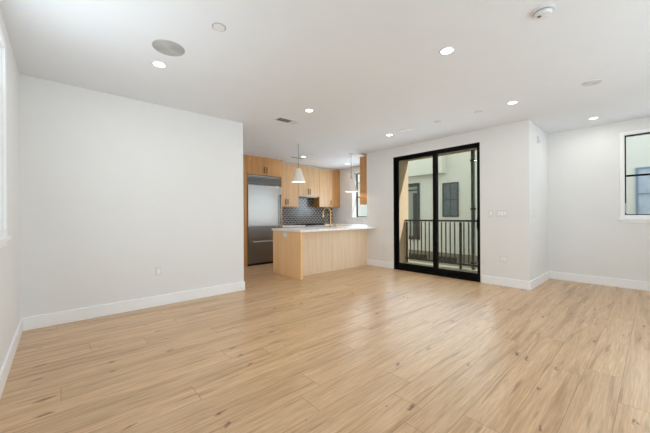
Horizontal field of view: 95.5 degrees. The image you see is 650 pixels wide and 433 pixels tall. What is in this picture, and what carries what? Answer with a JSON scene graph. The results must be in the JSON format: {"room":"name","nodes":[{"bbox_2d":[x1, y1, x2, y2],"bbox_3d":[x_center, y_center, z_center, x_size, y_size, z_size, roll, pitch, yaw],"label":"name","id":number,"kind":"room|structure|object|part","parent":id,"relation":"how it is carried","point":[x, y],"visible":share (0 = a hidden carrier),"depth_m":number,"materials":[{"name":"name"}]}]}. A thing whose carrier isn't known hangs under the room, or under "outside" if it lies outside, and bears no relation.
{"room":"empty living room","nodes":[
{"label":"empty living room","id":0,"kind":"room"},
{"bbox_2d":[0,8,20,369],"bbox_3d":[-1.198,-0.152,0.745,0.150,2.740,6.608,0,0,-42],"label":"wall","id":1,"kind":"structure","parent":0,"point":[10,285],"depth_m":2.57,"materials":[{"name":"white paint"}]},
{"bbox_2d":[0,26,11,248],"bbox_3d":[-1.942,-0.542,1.603,0.190,1.530,1.635,0,0,-42],"label":"window","id":2,"kind":"structure","parent":1,"relation":"in","point":[4,238],"depth_m":2.19,"materials":[{"name":"white paint"}]},
{"bbox_3d":[-1.894,-0.578,1.645,0.018,1.460,1.595,0,0,-42],"label":"casing","id":3,"kind":"part","parent":2,"relation":"part of","materials":[{"name":"white paint"}]},
{"bbox_3d":[-1.882,0.187,1.653,0.040,0.070,1.635,0,0,-42],"label":"sill","id":4,"kind":"part","parent":2,"relation":"part of","materials":[{"name":"white paint"}]},
{"bbox_2d":[0,318,22,397],"bbox_3d":[-1.129,1.148,0.801,0.016,0.140,6.308,0,0,-42],"label":"baseboard","id":5,"kind":"structure","parent":1,"relation":"attached to","point":[5,368],"depth_m":2.37,"materials":[{"name":"white paint"}]},
{"bbox_2d":[19,74,243,317],"bbox_3d":[-2.344,-0.145,4.054,2.560,2.740,0.150,0,0,-42],"label":"wall","id":6,"kind":"structure","parent":0,"point":[114,189],"depth_m":3.73,"materials":[{"name":"white paint"}]},
{"bbox_2d":[23,281,244,330],"bbox_3d":[-2.270,1.154,4.003,2.560,0.140,0.016,0,0,-42],"label":"baseboard","id":7,"kind":"structure","parent":6,"relation":"attached to","point":[51,319],"depth_m":3.73,"materials":[{"name":"white paint"}]},
{"bbox_2d":[155,266,161,275],"bbox_3d":[-2.263,0.751,4.016,0.075,0.120,0.008,0,0,-42],"label":"power outlet","id":8,"kind":"object","parent":6,"relation":"attached to","point":[158,270],"visible":1,"depth_m":4.01,"materials":[{"name":"white plastic"}]},
{"bbox_2d":[0,263,649,432],"bbox_3d":[0.628,1.268,4.237,7.519,0.120,9.380,0,0,-42],"label":"floor","id":9,"kind":"structure","parent":0,"point":[365,348],"depth_m":2.45,"materials":[{"name":"brown wood"}]},
{"bbox_2d":[243,154,282,266],"bbox_3d":[-1.764,-0.126,7.676,1.111,2.695,0.765,0,0,-42],"label":"tall cabinet","id":10,"kind":"object","parent":9,"relation":"on","point":[252,165],"visible":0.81,"depth_m":7.23,"materials":[{"name":"brown wood"}]},
{"bbox_3d":[-2.152,-0.124,7.354,0.103,2.695,0.725,0,0,-42],"label":"panel","id":11,"kind":"part","parent":10,"relation":"part of","materials":[{"name":"brown wood"}]},
{"bbox_3d":[-1.702,-1.244,7.290,0.488,0.456,0.020,0,0,-42],"label":"door","id":12,"kind":"part","parent":10,"relation":"part of","materials":[{"name":"brown wood"}]},
{"bbox_3d":[-1.338,-1.246,7.617,0.482,0.456,0.020,0,0,-42],"label":"door","id":13,"kind":"part","parent":10,"relation":"part of","materials":[{"name":"brown wood"}]},
{"bbox_3d":[-1.375,-0.128,8.052,0.030,2.695,0.725,0,0,-42],"label":"panel","id":14,"kind":"part","parent":10,"relation":"part of","materials":[{"name":"brown wood"}]},
{"bbox_2d":[247,174,281,265],"bbox_3d":[-1.713,0.111,7.680,0.960,2.220,0.795,0,0,-42],"label":"refrigerator","id":15,"kind":"object","parent":9,"relation":"on","point":[264,197],"visible":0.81,"depth_m":7.37,"materials":[{"name":"silver metal"}]},
{"bbox_3d":[-1.500,0.882,7.447,0.954,0.567,0.036,0,0,-42],"label":"drawer","id":16,"kind":"part","parent":15,"relation":"part of","materials":[{"name":"silver metal"}]},
{"bbox_3d":[-1.506,-0.247,7.447,0.954,1.010,0.036,0,0,-42],"label":"door","id":17,"kind":"part","parent":15,"relation":"part of","materials":[{"name":"silver metal"}]},
{"bbox_3d":[-1.503,0.428,7.447,0.954,0.320,0.036,0,0,-42],"label":"drawer","id":18,"kind":"part","parent":15,"relation":"part of","materials":[{"name":"silver metal"}]},
{"bbox_3d":[-1.159,-0.157,7.689,0.029,0.790,0.067,0,0,-42],"label":"handle","id":19,"kind":"part","parent":15,"relation":"part of","materials":[{"name":"silver metal"}]},
{"bbox_2d":[295,223,325,226],"bbox_3d":[-0.456,0.725,8.888,0.764,0.978,0.680,0,0,-42],"label":"range","id":20,"kind":"object","parent":9,"relation":"on","point":[305,224],"visible":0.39,"depth_m":8.78,"materials":[{"name":"silver metal"}]},
{"bbox_2d":[273,229,366,279],"bbox_3d":[0.038,0.759,6.711,2.219,0.905,0.980,0,0,-42],"label":"base cabinet","id":21,"kind":"object","parent":9,"relation":"on","point":[297,255],"visible":0.88,"depth_m":6.25,"materials":[{"name":"brown wood"}]},
{"bbox_3d":[-0.766,0.763,5.991,0.060,0.905,0.980,0,0,-42],"label":"panel","id":22,"kind":"part","parent":21,"relation":"part of","materials":[{"name":"brown wood"}]},
{"bbox_2d":[272,224,375,231],"bbox_3d":[0.124,0.286,7.559,3.523,0.040,2.193,0,0,-42],"label":"countertop","id":23,"kind":"structure","parent":21,"relation":"on","point":[339,226],"depth_m":6.34,"materials":[{"name":"white stone"}]},
{"bbox_2d":[322,208,331,226],"bbox_3d":[0.030,0.038,6.795,0.259,0.458,0.107,0,0,31],"label":"faucet","id":24,"kind":"object","parent":23,"relation":"on","point":[324,208],"visible":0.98,"depth_m":6.76,"materials":[{"name":"gold metal"}]},
{"bbox_2d":[346,219,366,223],"bbox_3d":[1.335,0.182,8.833,0.018,0.155,1.927,0,0,-42],"label":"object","id":25,"kind":"object","parent":23,"relation":"on","point":[348,221],"visible":0.36,"depth_m":9.21,"materials":[{"name":"white stone"}]},
{"bbox_3d":[0.220,0.758,6.553,2.159,0.905,0.030,0,0,-42],"label":"panel","id":26,"kind":"part","parent":21,"relation":"part of","materials":[{"name":"brown wood"}]},
{"bbox_3d":[-1.069,0.766,8.368,0.828,0.904,0.640,0,0,-42],"label":"base cabinet","id":27,"kind":"object","parent":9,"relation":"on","visible":0},
{"bbox_2d":[283,225,304,226],"bbox_3d":[-1.077,0.293,8.375,0.837,0.040,0.623,0,0,-42],"label":"countertop","id":28,"kind":"structure","parent":27,"relation":"on","point":[283,225],"depth_m":8.26,"materials":[{"name":"white stone"}]},
{"bbox_2d":[0,0,649,169],"bbox_3d":[0.612,-1.607,4.237,7.519,0.150,9.380,0,0,-42],"label":"ceiling","id":29,"kind":"structure","parent":0,"point":[368,70],"depth_m":2.92,"materials":[{"name":"white paint"}]},
{"bbox_2d":[151,60,166,67],"bbox_3d":[-1.661,-1.516,2.958,0.142,0.007,0.142,0,0,-42],"label":"recessed light","id":30,"kind":"object","parent":29,"relation":"in","point":[156,63],"visible":1,"depth_m":2.96,"materials":[{"name":"white plastic"}]},
{"bbox_2d":[152,39,184,55],"bbox_3d":[-1.417,-1.517,2.677,0.266,0.006,0.266,0,0,-42],"label":"ceiling speaker","id":31,"kind":"object","parent":29,"relation":"attached to","point":[166,47],"visible":1,"depth_m":2.66},
{"bbox_2d":[212,23,225,31],"bbox_3d":[-0.856,-1.520,2.383,0.110,0.006,0.110,0,0,-42],"label":"sprinkler cover","id":32,"kind":"object","parent":29,"relation":"attached to","point":[216,26],"visible":1,"depth_m":2.38,"materials":[{"name":"white plastic"}]},
{"bbox_2d":[243,153,280,159],"bbox_3d":[-1.590,-1.497,7.473,1.100,0.045,0.020,0,0,-42],"label":"trim","id":33,"kind":"structure","parent":29,"relation":"attached to","point":[243,153],"depth_m":7.45,"materials":[{"name":"white paint"}]},
{"bbox_2d":[275,117,298,124],"bbox_3d":[-0.608,-1.522,4.737,0.370,0.006,0.165,0,0,-42],"label":"ceiling vent","id":34,"kind":"object","parent":29,"relation":"in","point":[281,119],"visible":1,"depth_m":4.72,"materials":[{"name":"white plastic"}]},
{"bbox_2d":[292,143,304,182],"bbox_3d":[-0.559,-1.118,6.220,0.290,0.815,0.290,0,0,-42],"label":"pendant lamp","id":35,"kind":"object","parent":29,"relation":"hanging from","point":[298,177],"visible":1,"depth_m":6.16,"materials":[{"name":"white ceramic"}]},
{"bbox_3d":[-0.557,-0.853,6.220,0.290,0.285,0.290,0,0,-42],"label":"lamp shade","id":36,"kind":"part","parent":35,"relation":"part of","materials":[{"name":"white ceramic"}]},
{"bbox_2d":[282,162,338,170],"bbox_3d":[-0.497,-1.503,8.989,2.528,0.045,0.020,0,0,-42],"label":"trim","id":37,"kind":"structure","parent":29,"relation":"attached to","point":[282,162],"depth_m":8.97,"materials":[{"name":"white paint"}]},
{"bbox_2d":[345,153,357,191],"bbox_3d":[0.648,-1.062,7.301,0.320,0.940,0.320,0,0,-42],"label":"pendant lamp","id":38,"kind":"object","parent":29,"relation":"hanging from","point":[351,187],"visible":1,"depth_m":7.22,"materials":[{"name":"white ceramic"}]},
{"bbox_3d":[0.650,-0.757,7.301,0.320,0.330,0.320,0,0,-42],"label":"lamp shade","id":39,"kind":"part","parent":38,"relation":"part of","materials":[{"name":"white fabric"}]},
{"bbox_2d":[399,128,413,131],"bbox_3d":[1.460,-1.534,5.298,0.266,0.006,0.266,0,0,-42],"label":"ceiling speaker","id":40,"kind":"object","parent":29,"relation":"attached to","point":[403,129],"visible":1,"depth_m":5.30,"materials":[{"name":"white plastic"}]},
{"bbox_2d":[439,46,454,54],"bbox_3d":[1.133,-1.531,2.742,0.142,0.007,0.142,0,0,-42],"label":"recessed light","id":41,"kind":"object","parent":29,"relation":"in","point":[447,50],"visible":1,"depth_m":2.73,"materials":[{"name":"white plastic"}]},
{"bbox_2d":[506,100,518,104],"bbox_3d":[2.552,-1.539,4.021,0.142,0.007,0.142,0,0,-42],"label":"recessed light","id":42,"kind":"object","parent":29,"relation":"in","point":[515,101],"visible":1,"depth_m":4.01,"materials":[{"name":"white plastic"}]},
{"bbox_2d":[532,4,554,19],"bbox_3d":[1.635,-1.514,2.212,0.140,0.047,0.140,0,0,-42],"label":"smoke detector","id":43,"kind":"object","parent":29,"relation":"attached to","point":[542,12],"visible":1,"depth_m":2.18,"materials":[{"name":"white plastic"}]},
{"bbox_2d":[581,79,602,85],"bbox_3d":[3.096,-1.543,3.428,0.186,0.006,0.186,0,0,-42],"label":"ceiling speaker","id":44,"kind":"object","parent":29,"relation":"attached to","point":[595,81],"visible":1,"depth_m":3.41,"materials":[{"name":"white plastic"}]},
{"bbox_2d":[333,166,364,223],"bbox_3d":[1.272,-0.165,9.105,0.250,2.740,2.700,0,0,-42],"label":"wall","id":45,"kind":"structure","parent":0,"point":[345,211],"depth_m":9.62,"materials":[{"name":"white paint"}]},
{"bbox_2d":[352,172,366,218],"bbox_3d":[1.326,-0.643,9.008,0.285,1.449,1.204,0,0,-42],"label":"window","id":46,"kind":"structure","parent":45,"relation":"in","point":[355,197],"depth_m":9.42,"materials":[{"name":"white glass"}]},
{"bbox_3d":[1.401,-0.656,9.075,0.045,1.388,1.128,0,0,-42],"label":"frame","id":47,"kind":"part","parent":46,"relation":"part of","materials":[{"name":"black metal"}]},
{"bbox_2d":[367,259,392,268],"bbox_3d":[1.287,1.135,6.970,0.016,0.140,0.750,0,0,-42],"label":"baseboard","id":48,"kind":"structure","parent":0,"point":[369,262],"depth_m":6.94,"materials":[{"name":"white paint"}]},
{"bbox_2d":[399,160,408,262],"bbox_3d":[1.747,-0.123,7.630,1.260,2.710,0.130,0,0,-42],"label":"wall","id":49,"kind":"structure","parent":0,"point":[403,165],"depth_m":7.84,"materials":[{"name":"beige paint"}]},
{"bbox_2d":[402,261,477,272],"bbox_3d":[2.776,1.291,6.551,1.340,0.130,3.099,0,0,-42],"label":"deck","id":50,"kind":"object","parent":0,"point":[463,269],"visible":0.07,"depth_m":7.00,"materials":[{"name":"concrete"}]},
{"bbox_2d":[405,220,476,268],"bbox_3d":[3.100,0.659,6.838,0.050,1.130,2.850,0,0,-42],"label":"balcony railing","id":51,"kind":"object","parent":50,"relation":"on","point":[460,263],"visible":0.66,"depth_m":7.02,"materials":[{"name":"black metal"}]},
{"bbox_3d":[2.183,0.692,7.862,0.048,1.075,0.048,0,0,-42],"label":"post","id":52,"kind":"part","parent":51,"relation":"part of","materials":[{"name":"black metal"}]},
{"bbox_3d":[3.097,0.117,6.838,0.050,0.045,2.850,0,0,-42],"label":"rail","id":53,"kind":"part","parent":51,"relation":"part of","materials":[{"name":"black metal"}]},
{"bbox_3d":[3.103,1.114,6.838,0.032,0.040,2.850,0,0,-42],"label":"rail","id":54,"kind":"part","parent":51,"relation":"part of","materials":[{"name":"black metal"}]},
{"bbox_3d":[3.127,0.687,6.808,0.048,1.075,0.048,0,0,-42],"label":"post","id":55,"kind":"part","parent":51,"relation":"part of","materials":[{"name":"black metal"}]},
{"bbox_2d":[470,150,476,269],"bbox_3d":[3.365,-0.132,6.703,0.084,2.710,0.100,0,0,-42],"label":"downspout","id":56,"kind":"object","parent":50,"relation":"on","point":[473,159],"visible":0.99,"depth_m":6.68,"materials":[{"name":"grey paint"}]},
{"bbox_2d":[405,148,476,160],"bbox_3d":[2.737,-1.514,6.531,1.280,0.060,3.099,0,0,-42],"label":"soffit","id":57,"kind":"structure","parent":0,"point":[466,150],"depth_m":7.04,"materials":[{"name":"white paint"}]},
{"bbox_2d":[367,120,531,282],"bbox_3d":[2.213,-0.171,6.054,0.150,2.740,3.379,0,0,-42],"label":"wall","id":58,"kind":"structure","parent":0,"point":[505,150],"depth_m":5.14,"materials":[{"name":"white paint"}]},
{"bbox_2d":[393,142,479,281],"bbox_3d":[2.204,-0.061,6.021,0.178,2.520,1.845,0,0,-42],"label":"door","id":59,"kind":"structure","parent":58,"relation":"attached to","point":[435,270],"depth_m":5.98,"materials":[{"name":"black metal"}]},
{"bbox_3d":[1.967,-0.068,6.358,0.040,2.454,0.983,0,0,-42],"label":"fixed sash","id":60,"kind":"part","parent":59,"relation":"part of","materials":[{"name":"black metal"}]},
{"bbox_3d":[2.504,-0.071,5.680,0.040,2.454,0.893,0,0,-42],"label":"sliding sash","id":61,"kind":"part","parent":59,"relation":"part of","materials":[{"name":"black metal"}]},
{"bbox_2d":[497,210,506,216],"bbox_3d":[3.018,-0.040,5.036,0.010,0.120,0.165,0,0,-42],"label":"wall switch","id":62,"kind":"object","parent":58,"relation":"attached to","point":[500,213],"visible":1,"depth_m":5.03,"materials":[{"name":"white plastic"}]},
{"bbox_2d":[500,255,507,262],"bbox_3d":[3.039,0.735,5.019,0.008,0.120,0.120,0,0,-42],"label":"power outlet","id":63,"kind":"object","parent":58,"relation":"attached to","point":[504,259],"visible":1,"depth_m":5.02,"materials":[{"name":"white plastic"}]},
{"bbox_2d":[482,275,530,289],"bbox_3d":[3.050,1.125,5.004,0.016,0.140,0.740,0,0,-42],"label":"baseboard","id":64,"kind":"structure","parent":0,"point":[521,284],"depth_m":4.97,"materials":[{"name":"white paint"}]},
{"bbox_2d":[531,122,548,279],"bbox_3d":[3.826,-0.180,5.325,1.280,2.740,0.140,0,0,-42],"label":"wall","id":65,"kind":"structure","parent":0,"point":[540,225],"depth_m":5.18,"materials":[{"name":"white paint"}]},
{"bbox_2d":[531,271,549,289],"bbox_3d":[3.768,1.121,5.162,1.264,0.140,0.016,0,0,-42],"label":"baseboard","id":66,"kind":"structure","parent":65,"relation":"attached to","point":[539,280],"depth_m":5.13,"materials":[{"name":"white paint"}]},
{"bbox_2d":[548,117,649,281],"bbox_3d":[5.392,-0.189,4.425,0.150,2.740,3.291,0,0,-42],"label":"wall","id":67,"kind":"structure","parent":0,"point":[587,236],"depth_m":5.14,"materials":[{"name":"white paint"}]},
{"bbox_2d":[550,271,649,290],"bbox_3d":[5.287,1.112,4.425,0.016,0.140,3.141,0,0,-42],"label":"baseboard","id":68,"kind":"structure","parent":67,"relation":"attached to","point":[622,283],"depth_m":5.03,"materials":[{"name":"white paint"}]},
{"bbox_2d":[618,128,649,222],"bbox_3d":[5.353,-0.631,4.383,0.120,1.485,1.418,0,0,-42],"label":"window","id":69,"kind":"structure","parent":67,"relation":"in","point":[624,218],"depth_m":4.84,"materials":[{"name":"white paint"}]},
{"bbox_3d":[5.327,0.077,4.357,0.040,0.070,1.418,0,0,-42],"label":"sill","id":70,"kind":"part","parent":69,"relation":"part of","materials":[{"name":"white paint"}]},
{"bbox_3d":[5.365,-0.666,4.395,0.045,1.303,1.266,0,0,-42],"label":"frame","id":71,"kind":"part","parent":69,"relation":"part of","materials":[{"name":"black metal"}]},
{"bbox_3d":[-1.507,-0.150,8.527,4.959,2.740,0.150,0,0,-42],"label":"wall","id":72,"kind":"structure","parent":0,"visible":0},
{"bbox_2d":[282,163,298,206],"bbox_3d":[-1.173,-0.867,8.473,0.828,1.220,0.358,0,0,-42],"label":"upper cabinet","id":73,"kind":"object","parent":72,"relation":"attached to","point":[290,190],"visible":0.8,"depth_m":8.43,"materials":[{"name":"brown wood"}]},
{"bbox_3d":[-1.248,-0.866,8.232,0.389,1.216,0.020,0,0,-42],"label":"door","id":74,"kind":"part","parent":73,"relation":"part of","materials":[{"name":"brown wood"}]},
{"bbox_2d":[282,198,332,224],"bbox_3d":[-0.663,-0.157,9.178,2.533,0.855,0.007,0,0,-42],"label":"tile backsplash","id":75,"kind":"structure","parent":72,"relation":"attached to","point":[305,213],"depth_m":9.22,"materials":[{"name":"tile"}]},
{"bbox_2d":[299,165,318,196],"bbox_3d":[-0.566,-1.033,9.018,0.797,0.895,0.358,0,0,-42],"label":"upper cabinet","id":76,"kind":"object","parent":72,"relation":"attached to","point":[310,187],"visible":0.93,"depth_m":8.92,"materials":[{"name":"brown wood"}]},
{"bbox_3d":[-0.638,-1.032,8.780,0.368,0.891,0.020,0,0,-42],"label":"door","id":77,"kind":"part","parent":76,"relation":"part of","materials":[{"name":"brown wood"}]},
{"bbox_3d":[-0.342,-1.034,9.046,0.421,0.891,0.020,0,0,-42],"label":"door","id":78,"kind":"part","parent":76,"relation":"part of","materials":[{"name":"brown wood"}]},
{"bbox_2d":[313,168,339,207],"bbox_3d":[0.068,-0.881,9.585,0.897,1.205,0.358,0,0,-42],"label":"upper cabinet","id":79,"kind":"object","parent":72,"relation":"attached to","point":[329,180],"visible":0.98,"depth_m":9.44,"materials":[{"name":"brown wood"}]},
{"bbox_3d":[0.027,-0.881,9.375,0.553,1.201,0.020,0,0,-42],"label":"door","id":80,"kind":"part","parent":79,"relation":"part of","materials":[{"name":"brown wood"}]},
{"bbox_3d":[0.360,-0.883,9.674,0.338,1.205,0.020,0,0,-42],"label":"filler panel","id":81,"kind":"part","parent":79,"relation":"part of","materials":[{"name":"brown wood"}]},
{"bbox_3d":[1.610,-0.167,7.689,1.136,2.740,0.140,0,0,-42],"label":"wall","id":82,"kind":"structure","parent":0,"visible":0},
{"bbox_2d":[360,156,366,204],"bbox_3d":[1.282,-0.883,7.651,0.870,1.205,0.233,0,0,-42],"label":"upper cabinet","id":83,"kind":"object","parent":82,"relation":"attached to","point":[363,160],"visible":0.34,"depth_m":7.36,"materials":[{"name":"brown wood"}]},
{"bbox_3d":[1.046,-0.882,7.583,0.428,1.205,0.020,0,0,-42],"label":"door","id":84,"kind":"part","parent":83,"relation":"part of","materials":[{"name":"brown wood"}]},
{"label":"outside","id":85,"kind":"structure","parent":0,"visible":0},
{"bbox_2d":[409,258,477,268],"bbox_3d":[4.376,1.742,7.942,2.896,0.390,22.000,0,0,-42],"label":"walkway","id":86,"kind":"structure","parent":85,"point":[427,258],"depth_m":9.59,"materials":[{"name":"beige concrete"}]},
{"bbox_2d":[409,253,426,258],"bbox_3d":[3.291,1.463,10.698,0.070,0.180,0.850,0,0,-42],"label":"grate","id":87,"kind":"object","parent":86,"relation":"on","point":[412,254],"visible":0.41,"depth_m":10.58,"materials":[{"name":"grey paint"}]},
{"bbox_2d":[439,256,456,262],"bbox_3d":[4.059,1.459,9.842,0.070,0.180,0.650,0,0,-42],"label":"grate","id":88,"kind":"object","parent":86,"relation":"on","point":[443,257],"visible":0.43,"depth_m":9.76,"materials":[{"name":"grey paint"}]},
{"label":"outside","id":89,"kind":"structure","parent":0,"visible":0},
{"bbox_2d":[358,134,649,262],"bbox_3d":[5.928,-1.647,10.022,2.780,7.150,25.000,0,0,-42],"label":"neighbouring building","id":90,"kind":"structure","parent":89,"point":[454,170],"depth_m":10.10,"materials":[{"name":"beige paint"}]},
{"bbox_3d":[3.033,-0.165,11.596,0.022,1.880,1.380,0,0,-42],"label":"recess panel","id":91,"kind":"part","parent":90,"relation":"part of","materials":[{"name":"beige paint"}]},
{"bbox_3d":[3.414,-0.042,11.165,0.032,1.630,0.170,0,0,-42],"label":"pane","id":92,"kind":"part","parent":90,"relation":"part of","materials":[{"name":"grey glass"}]},
{"bbox_3d":[4.318,-0.552,10.158,0.025,1.090,0.470,0,0,-42],"label":"pane","id":93,"kind":"part","parent":90,"relation":"part of","materials":[{"name":"grey glass"}]},
{"bbox_3d":[7.745,-0.542,6.334,0.025,1.070,1.400,0,0,-42],"label":"pane","id":94,"kind":"part","parent":90,"relation":"part of","materials":[{"name":"blue glass"}]}
]}

